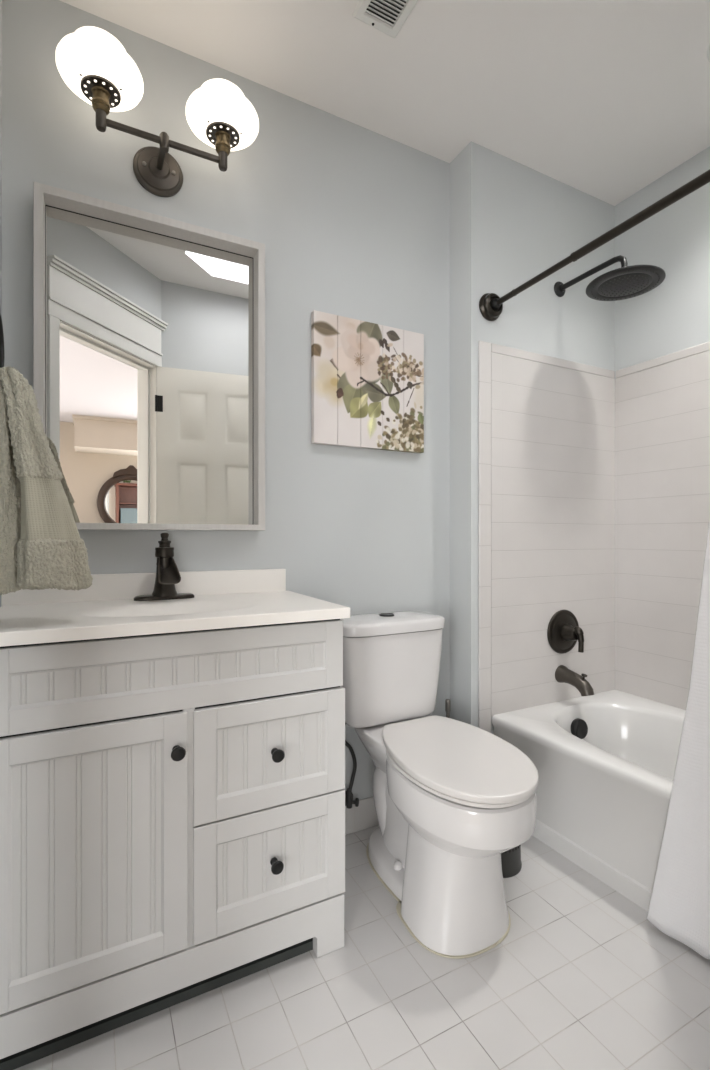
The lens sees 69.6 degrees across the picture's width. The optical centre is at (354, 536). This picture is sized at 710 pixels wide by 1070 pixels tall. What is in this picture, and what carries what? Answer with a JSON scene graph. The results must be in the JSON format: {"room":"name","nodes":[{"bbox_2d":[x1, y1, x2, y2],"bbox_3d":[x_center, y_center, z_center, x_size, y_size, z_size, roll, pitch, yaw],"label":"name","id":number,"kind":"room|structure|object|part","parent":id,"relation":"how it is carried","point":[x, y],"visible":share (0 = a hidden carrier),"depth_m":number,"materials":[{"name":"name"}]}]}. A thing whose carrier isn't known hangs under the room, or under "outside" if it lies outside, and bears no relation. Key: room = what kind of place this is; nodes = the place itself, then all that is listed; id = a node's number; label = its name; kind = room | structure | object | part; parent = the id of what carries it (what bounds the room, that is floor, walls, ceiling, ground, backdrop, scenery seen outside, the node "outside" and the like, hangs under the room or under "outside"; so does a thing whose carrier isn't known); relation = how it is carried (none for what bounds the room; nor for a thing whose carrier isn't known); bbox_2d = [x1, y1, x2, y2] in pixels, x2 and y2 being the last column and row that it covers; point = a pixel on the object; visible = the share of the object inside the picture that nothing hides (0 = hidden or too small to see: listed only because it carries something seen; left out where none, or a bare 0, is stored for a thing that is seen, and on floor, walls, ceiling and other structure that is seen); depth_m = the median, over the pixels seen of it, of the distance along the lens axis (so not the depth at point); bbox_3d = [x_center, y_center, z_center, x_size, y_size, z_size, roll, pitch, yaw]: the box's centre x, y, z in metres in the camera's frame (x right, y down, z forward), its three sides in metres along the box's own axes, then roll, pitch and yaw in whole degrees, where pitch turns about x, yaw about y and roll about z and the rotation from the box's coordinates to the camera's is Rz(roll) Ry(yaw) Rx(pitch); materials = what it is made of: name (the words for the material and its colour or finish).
{"room":"bathroom","nodes":[
{"label":"bathroom","id":0,"kind":"room"},
{"bbox_2d":[0,0,1,606],"bbox_3d":[-0.747,-0.207,0.889,0.100,2.494,0.935,0,0,-27],"label":"wall","id":1,"kind":"structure","parent":0,"point":[0,0],"depth_m":1.30,"materials":[{"name":"blue paint"}]},
{"bbox_2d":[0,309,4,367],"bbox_3d":[-0.717,-0.383,0.992,0.046,0.176,0.160,0,0,-27],"label":"towel ring","id":2,"kind":"object","parent":1,"relation":"attached to","point":[2,351],"visible":0.74,"depth_m":1.06,"materials":[{"name":"black metal"}]},
{"bbox_2d":[0,366,92,594],"bbox_3d":[-0.648,-0.105,1.028,0.228,0.450,0.121,0,0,2],"label":"hand towel","id":3,"kind":"object","parent":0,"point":[42,547],"visible":1,"depth_m":0.99,"materials":[{"name":"beige fabric"}]},
{"bbox_2d":[2,0,449,799],"bbox_3d":[-0.341,-0.207,1.681,1.548,2.494,0.100,0,0,-27],"label":"wall","id":4,"kind":"structure","parent":0,"point":[352,220],"depth_m":1.70,"materials":[{"name":"blue paint"}]},
{"bbox_2d":[1,569,285,605],"bbox_3d":[-0.570,0.143,1.493,0.768,0.074,0.020,0,0,-27],"label":"backsplash","id":5,"kind":"structure","parent":4,"relation":"attached to","point":[122,585],"depth_m":1.47,"materials":[{"name":"stone"}]},
{"bbox_2d":[33,182,264,530],"bbox_3d":[-0.565,-0.463,1.474,0.612,0.890,0.061,0,0,-27],"label":"wall mirror","id":6,"kind":"object","parent":4,"relation":"attached to","point":[149,328],"visible":0.83,"depth_m":1.48,"materials":[{"name":"grey mirror"}]},
{"bbox_2d":[56,26,258,196],"bbox_3d":[-0.521,-1.132,1.396,0.511,0.266,0.240,0,0,-27],"label":"wall sconce","id":7,"kind":"object","parent":4,"relation":"attached to","point":[91,61],"visible":1,"depth_m":1.36,"materials":[{"name":"white glass"}]},
{"bbox_3d":[-0.650,-1.202,1.307,0.201,0.127,0.201,0,0,-27],"label":"lamp shade","id":8,"kind":"part","parent":7,"relation":"part of","materials":[{"name":"white glass"}]},
{"bbox_2d":[91,86,109,115],"bbox_3d":[-0.650,-1.109,1.307,0.044,0.051,0.044,0,0,-27],"label":"socket","id":9,"kind":"object","parent":7,"relation":"attached to","point":[100,95],"depth_m":1.29,"materials":[{"name":"gold metal"}]},
{"bbox_3d":[-0.538,-1.064,1.424,0.025,0.044,0.128,0,0,-27],"label":"arm","id":10,"kind":"part","parent":7,"relation":"part of","materials":[{"name":"brown metal"}]},
{"bbox_3d":[-0.375,-1.202,1.450,0.201,0.127,0.201,0,0,-27],"label":"lamp shade","id":11,"kind":"part","parent":7,"relation":"part of","materials":[{"name":"white glass"}]},
{"bbox_2d":[215,131,230,155],"bbox_3d":[-0.375,-1.109,1.450,0.044,0.051,0.044,0,0,-27],"label":"socket","id":12,"kind":"object","parent":7,"relation":"attached to","point":[222,138],"depth_m":1.44,"materials":[{"name":"gold metal"}]},
{"bbox_2d":[345,723,358,808],"bbox_3d":[-0.018,0.769,1.728,0.089,0.333,0.095,0,0,-27],"label":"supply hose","id":13,"kind":"object","parent":4,"relation":"attached to","point":[349,801],"visible":0.75,"depth_m":1.75,"materials":[{"name":"black plastic"}]},
{"bbox_3d":[0.001,0.917,1.759,0.025,0.028,0.028,0,0,-8],"label":"valve handle","id":14,"kind":"part","parent":13,"relation":"part of","materials":[{"name":"black plastic"}]},
{"bbox_2d":[345,796,378,834],"bbox_3d":[0.074,0.986,1.835,0.669,0.108,0.009,0,0,-27],"label":"baseboard","id":15,"kind":"structure","parent":4,"relation":"attached to","point":[364,816],"depth_m":1.80,"materials":[{"name":"wood"}]},
{"bbox_2d":[311,310,423,452],"bbox_3d":[0.054,-0.532,1.814,0.443,0.441,0.026,0,0,-27],"label":"picture","id":16,"kind":"object","parent":4,"relation":"attached to","point":[367,378],"visible":1,"depth_m":1.79,"materials":[{"name":"multicoloured wood"}]},
{"bbox_2d":[14,825,709,1069],"bbox_3d":[0.415,1.080,1.205,2.455,0.080,1.640,0,0,-27],"label":"floor","id":17,"kind":"structure","parent":0,"point":[580,978],"depth_m":1.14,"materials":[{"name":"white tile"}]},
{"bbox_2d":[0,619,344,1069],"bbox_3d":[-0.460,0.622,1.289,0.776,0.836,0.462,0,0,-27],"label":"bathroom vanity","id":18,"kind":"object","parent":17,"relation":"on","point":[172,805],"visible":0.92,"depth_m":1.09,"materials":[{"name":"grey paint"}]},
{"bbox_3d":[-0.543,0.643,1.034,0.391,0.515,0.017,0,0,-27],"label":"door","id":19,"kind":"part","parent":18,"relation":"part of","materials":[{"name":"grey paint"}]},
{"bbox_3d":[-0.376,0.297,1.127,0.773,0.166,0.012,0,0,-27],"label":"false drawer","id":20,"kind":"part","parent":18,"relation":"part of","materials":[{"name":"grey paint"}]},
{"bbox_3d":[-0.377,0.973,1.128,0.773,0.133,0.030,0,0,-27],"label":"rail","id":21,"kind":"part","parent":18,"relation":"part of","materials":[{"name":"grey paint"}]},
{"bbox_2d":[0,569,349,646],"bbox_3d":[-0.463,0.165,1.301,0.780,0.117,0.460,0,0,-27],"label":"countertop","id":22,"kind":"structure","parent":18,"relation":"on","point":[108,608],"depth_m":1.31,"materials":[{"name":"stone"}]},
{"bbox_2d":[134,533,193,600],"bbox_3d":[-0.523,0.084,1.417,0.162,0.188,0.140,0,0,-27],"label":"bathroom faucet","id":23,"kind":"object","parent":22,"relation":"on","point":[167,572],"visible":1,"depth_m":1.43,"materials":[{"name":"black metal"}]},
{"bbox_3d":[-0.540,0.172,1.449,0.162,0.011,0.052,0,0,-27],"label":"plate","id":24,"kind":"part","parent":23,"relation":"part of","materials":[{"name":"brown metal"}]},
{"bbox_3d":[-0.540,0.011,1.449,0.035,0.042,0.035,0,0,-27],"label":"lever knob","id":25,"kind":"part","parent":23,"relation":"part of","materials":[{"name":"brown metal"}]},
{"bbox_3d":[-0.513,0.092,1.397,0.057,0.072,0.094,0,0,-27],"label":"spout","id":26,"kind":"part","parent":23,"relation":"part of","materials":[{"name":"brown metal"}]},
{"bbox_3d":[-0.379,0.461,1.090,0.030,0.030,0.033,0,0,-27],"label":"knob","id":27,"kind":"part","parent":18,"relation":"part of","materials":[{"name":"black metal"}]},
{"bbox_3d":[-0.193,0.772,1.214,0.372,0.258,0.017,0,0,-27],"label":"drawer","id":28,"kind":"part","parent":18,"relation":"part of","materials":[{"name":"grey paint"}]},
{"bbox_3d":[-0.193,0.512,1.214,0.372,0.253,0.017,0,0,-27],"label":"drawer","id":29,"kind":"part","parent":18,"relation":"part of","materials":[{"name":"grey paint"}]},
{"bbox_3d":[-0.184,0.767,1.191,0.030,0.030,0.033,0,0,-27],"label":"knob","id":30,"kind":"part","parent":18,"relation":"part of","materials":[{"name":"black metal"}]},
{"bbox_3d":[-0.182,0.509,1.192,0.030,0.030,0.033,0,0,-27],"label":"knob","id":31,"kind":"part","parent":18,"relation":"part of","materials":[{"name":"black metal"}]},
{"bbox_2d":[341,611,537,958],"bbox_3d":[0.222,0.652,1.505,0.399,0.776,0.709,0,0,-27],"label":"toilet","id":32,"kind":"object","parent":17,"relation":"on","point":[451,796],"visible":0.93,"depth_m":1.37,"materials":[{"name":"white ceramic"}]},
{"bbox_3d":[0.104,0.462,1.728,0.378,0.296,0.195,0,0,-27],"label":"tank","id":33,"kind":"part","parent":32,"relation":"part of","materials":[{"name":"white ceramic"}]},
{"bbox_3d":[0.105,0.290,1.726,0.394,0.043,0.209,0,0,-27],"label":"tank lid","id":34,"kind":"part","parent":32,"relation":"part of","materials":[{"name":"white ceramic"}]},
{"bbox_3d":[0.288,0.625,1.421,0.352,0.012,0.480,0,0,-27],"label":"seat","id":35,"kind":"part","parent":32,"relation":"part of","materials":[{"name":"white plastic"}]},
{"bbox_3d":[0.282,0.607,1.428,0.354,0.018,0.518,0,0,-27],"label":"lid","id":36,"kind":"part","parent":32,"relation":"part of","materials":[{"name":"white plastic"}]},
{"bbox_3d":[0.291,0.838,1.415,0.360,0.400,0.468,0,0,-27],"label":"bowl","id":37,"kind":"part","parent":32,"relation":"part of","materials":[{"name":"white ceramic"}]},
{"bbox_2d":[445,699,450,717],"bbox_3d":[0.341,0.819,1.876,0.088,0.440,0.088,0,0,-27],"label":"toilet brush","id":38,"kind":"object","parent":17,"relation":"on","point":[447,701],"visible":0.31,"depth_m":1.87,"materials":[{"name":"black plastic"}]},
{"bbox_2d":[501,845,521,877],"bbox_3d":[0.449,0.943,1.631,0.160,0.193,0.160,0,0,-27],"label":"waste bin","id":39,"kind":"object","parent":17,"relation":"on","point":[511,859],"visible":0.16,"depth_m":1.56,"materials":[{"name":"black plastic"}]},
{"bbox_2d":[492,690,685,911],"bbox_3d":[1.132,0.856,1.486,0.705,0.368,1.330,0,0,-27],"label":"bathtub","id":40,"kind":"object","parent":17,"relation":"on","point":[605,762],"visible":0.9,"depth_m":1.65,"materials":[{"name":"white ceramic"}]},
{"bbox_2d":[59,0,709,205],"bbox_3d":[0.441,-1.464,1.157,2.455,0.020,1.750,0,0,-27],"label":"ceiling","id":41,"kind":"structure","parent":0,"point":[603,99],"depth_m":1.58,"materials":[{"name":"white paint"}]},
{"bbox_2d":[352,0,417,38],"bbox_3d":[0.127,-1.449,1.318,0.140,0.010,0.315,0,0,-27],"label":"ceiling vent","id":42,"kind":"object","parent":41,"relation":"in","point":[388,17],"visible":1,"depth_m":1.42,"materials":[{"name":"white metal"}]},
{"bbox_2d":[707,44,709,61],"bbox_3d":[1.147,-1.514,1.483,0.208,0.133,0.208,0,0,-27],"label":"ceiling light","id":43,"kind":"object","parent":41,"relation":"attached to","point":[708,50],"visible":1,"depth_m":1.53,"materials":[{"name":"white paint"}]},
{"bbox_2d":[450,141,614,733],"bbox_3d":[0.778,-0.207,2.189,0.907,2.494,0.226,0,0,-27],"label":"wall","id":44,"kind":"structure","parent":0,"point":[511,221],"depth_m":1.97,"materials":[{"name":"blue paint"}]},
{"bbox_2d":[478,341,490,732],"bbox_3d":[0.484,0.158,1.905,0.058,1.765,0.009,0,0,-27],"label":"trim","id":45,"kind":"structure","parent":44,"relation":"attached to","point":[484,348],"depth_m":1.90,"materials":[{"name":"tile"}]},
{"bbox_2d":[491,352,614,716],"bbox_3d":[0.824,-0.006,2.081,0.708,1.368,0.008,0,0,-27],"label":"tile surround","id":46,"kind":"object","parent":44,"relation":"attached to","point":[553,427],"visible":0.93,"depth_m":2.05,"materials":[{"name":"white tile"}]},
{"bbox_2d":[547,610,583,653],"bbox_3d":[0.871,0.390,2.047,0.180,0.180,0.094,0,0,-27],"label":"shower valve","id":47,"kind":"object","parent":46,"relation":"attached to","point":[563,631],"visible":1,"depth_m":2.05,"materials":[{"name":"black metal"}]},
{"bbox_3d":[0.884,0.409,2.028,0.030,0.099,0.050,0,0,-38],"label":"lever","id":48,"kind":"part","parent":47,"relation":"part of","materials":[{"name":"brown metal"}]},
{"bbox_2d":[555,665,593,695],"bbox_3d":[0.875,0.574,2.019,0.072,0.096,0.149,0,0,-27],"label":"tub spout","id":49,"kind":"object","parent":46,"relation":"attached to","point":[563,674],"visible":1,"depth_m":2.01,"materials":[{"name":"brown metal"}]},
{"bbox_2d":[491,343,614,377],"bbox_3d":[0.824,-0.708,2.081,0.706,0.034,0.008,0,0,-27],"label":"trim","id":50,"kind":"structure","parent":44,"relation":"attached to","point":[495,348],"depth_m":2.06,"materials":[{"name":"white tile"}]},
{"bbox_2d":[479,169,709,320],"bbox_3d":[0.802,-0.859,1.304,0.103,0.102,1.371,0,0,-26],"label":"curtain rod","id":51,"kind":"object","parent":44,"relation":"attached to","point":[490,304],"visible":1,"depth_m":1.48,"materials":[{"name":"black metal"}]},
{"bbox_3d":[0.610,-0.859,1.702,0.024,0.024,0.415,0,0,-26],"label":"rod","id":52,"kind":"part","parent":51,"relation":"part of","materials":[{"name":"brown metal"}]},
{"bbox_3d":[0.878,-0.858,1.145,0.027,0.028,0.949,0,0,-26],"label":"rod","id":53,"kind":"part","parent":51,"relation":"part of","materials":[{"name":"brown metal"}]},
{"bbox_2d":[647,521,709,958],"bbox_3d":[0.931,0.074,1.054,0.091,1.900,0.682,0,0,-27],"label":"shower curtain","id":54,"kind":"object","parent":51,"relation":"hanging from","point":[679,907],"visible":1,"depth_m":1.25,"materials":[{"name":"white fabric"}]},
{"bbox_2d":[554,255,665,300],"bbox_3d":[0.933,-0.970,1.909,0.254,0.143,0.412,0,0,-27],"label":"shower","id":55,"kind":"object","parent":44,"relation":"attached to","point":[625,282],"visible":1,"depth_m":1.84,"materials":[{"name":"black metal"}]},
{"bbox_3d":[0.909,-0.970,1.956,0.036,0.106,0.299,0,0,-27],"label":"arm","id":56,"kind":"part","parent":55,"relation":"part of","materials":[{"name":"black metal"}]},
{"bbox_3d":[0.970,-0.912,1.839,0.254,0.022,0.254,0,0,-27],"label":"rain plate","id":57,"kind":"part","parent":55,"relation":"part of","materials":[{"name":"black metal"}]},
{"bbox_2d":[615,146,709,378],"bbox_3d":[1.527,-0.207,1.619,0.100,2.494,1.474,0,0,-27],"label":"wall","id":58,"kind":"structure","parent":0,"point":[674,316],"depth_m":2.04,"materials":[{"name":"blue paint"}]},
{"bbox_2d":[615,350,709,709],"bbox_3d":[1.449,-0.006,1.652,0.008,1.368,1.344,0,0,-27],"label":"tiled wall","id":59,"kind":"structure","parent":58,"relation":"attached to","point":[662,412],"depth_m":2.06,"materials":[{"name":"white tile"}]},
{"bbox_2d":[616,341,709,377],"bbox_3d":[1.451,-0.708,1.648,0.008,0.034,1.335,0,0,-27],"label":"trim","id":60,"kind":"structure","parent":58,"relation":"attached to","point":[704,347],"depth_m":2.05,"materials":[{"name":"white tile"}]}
]}

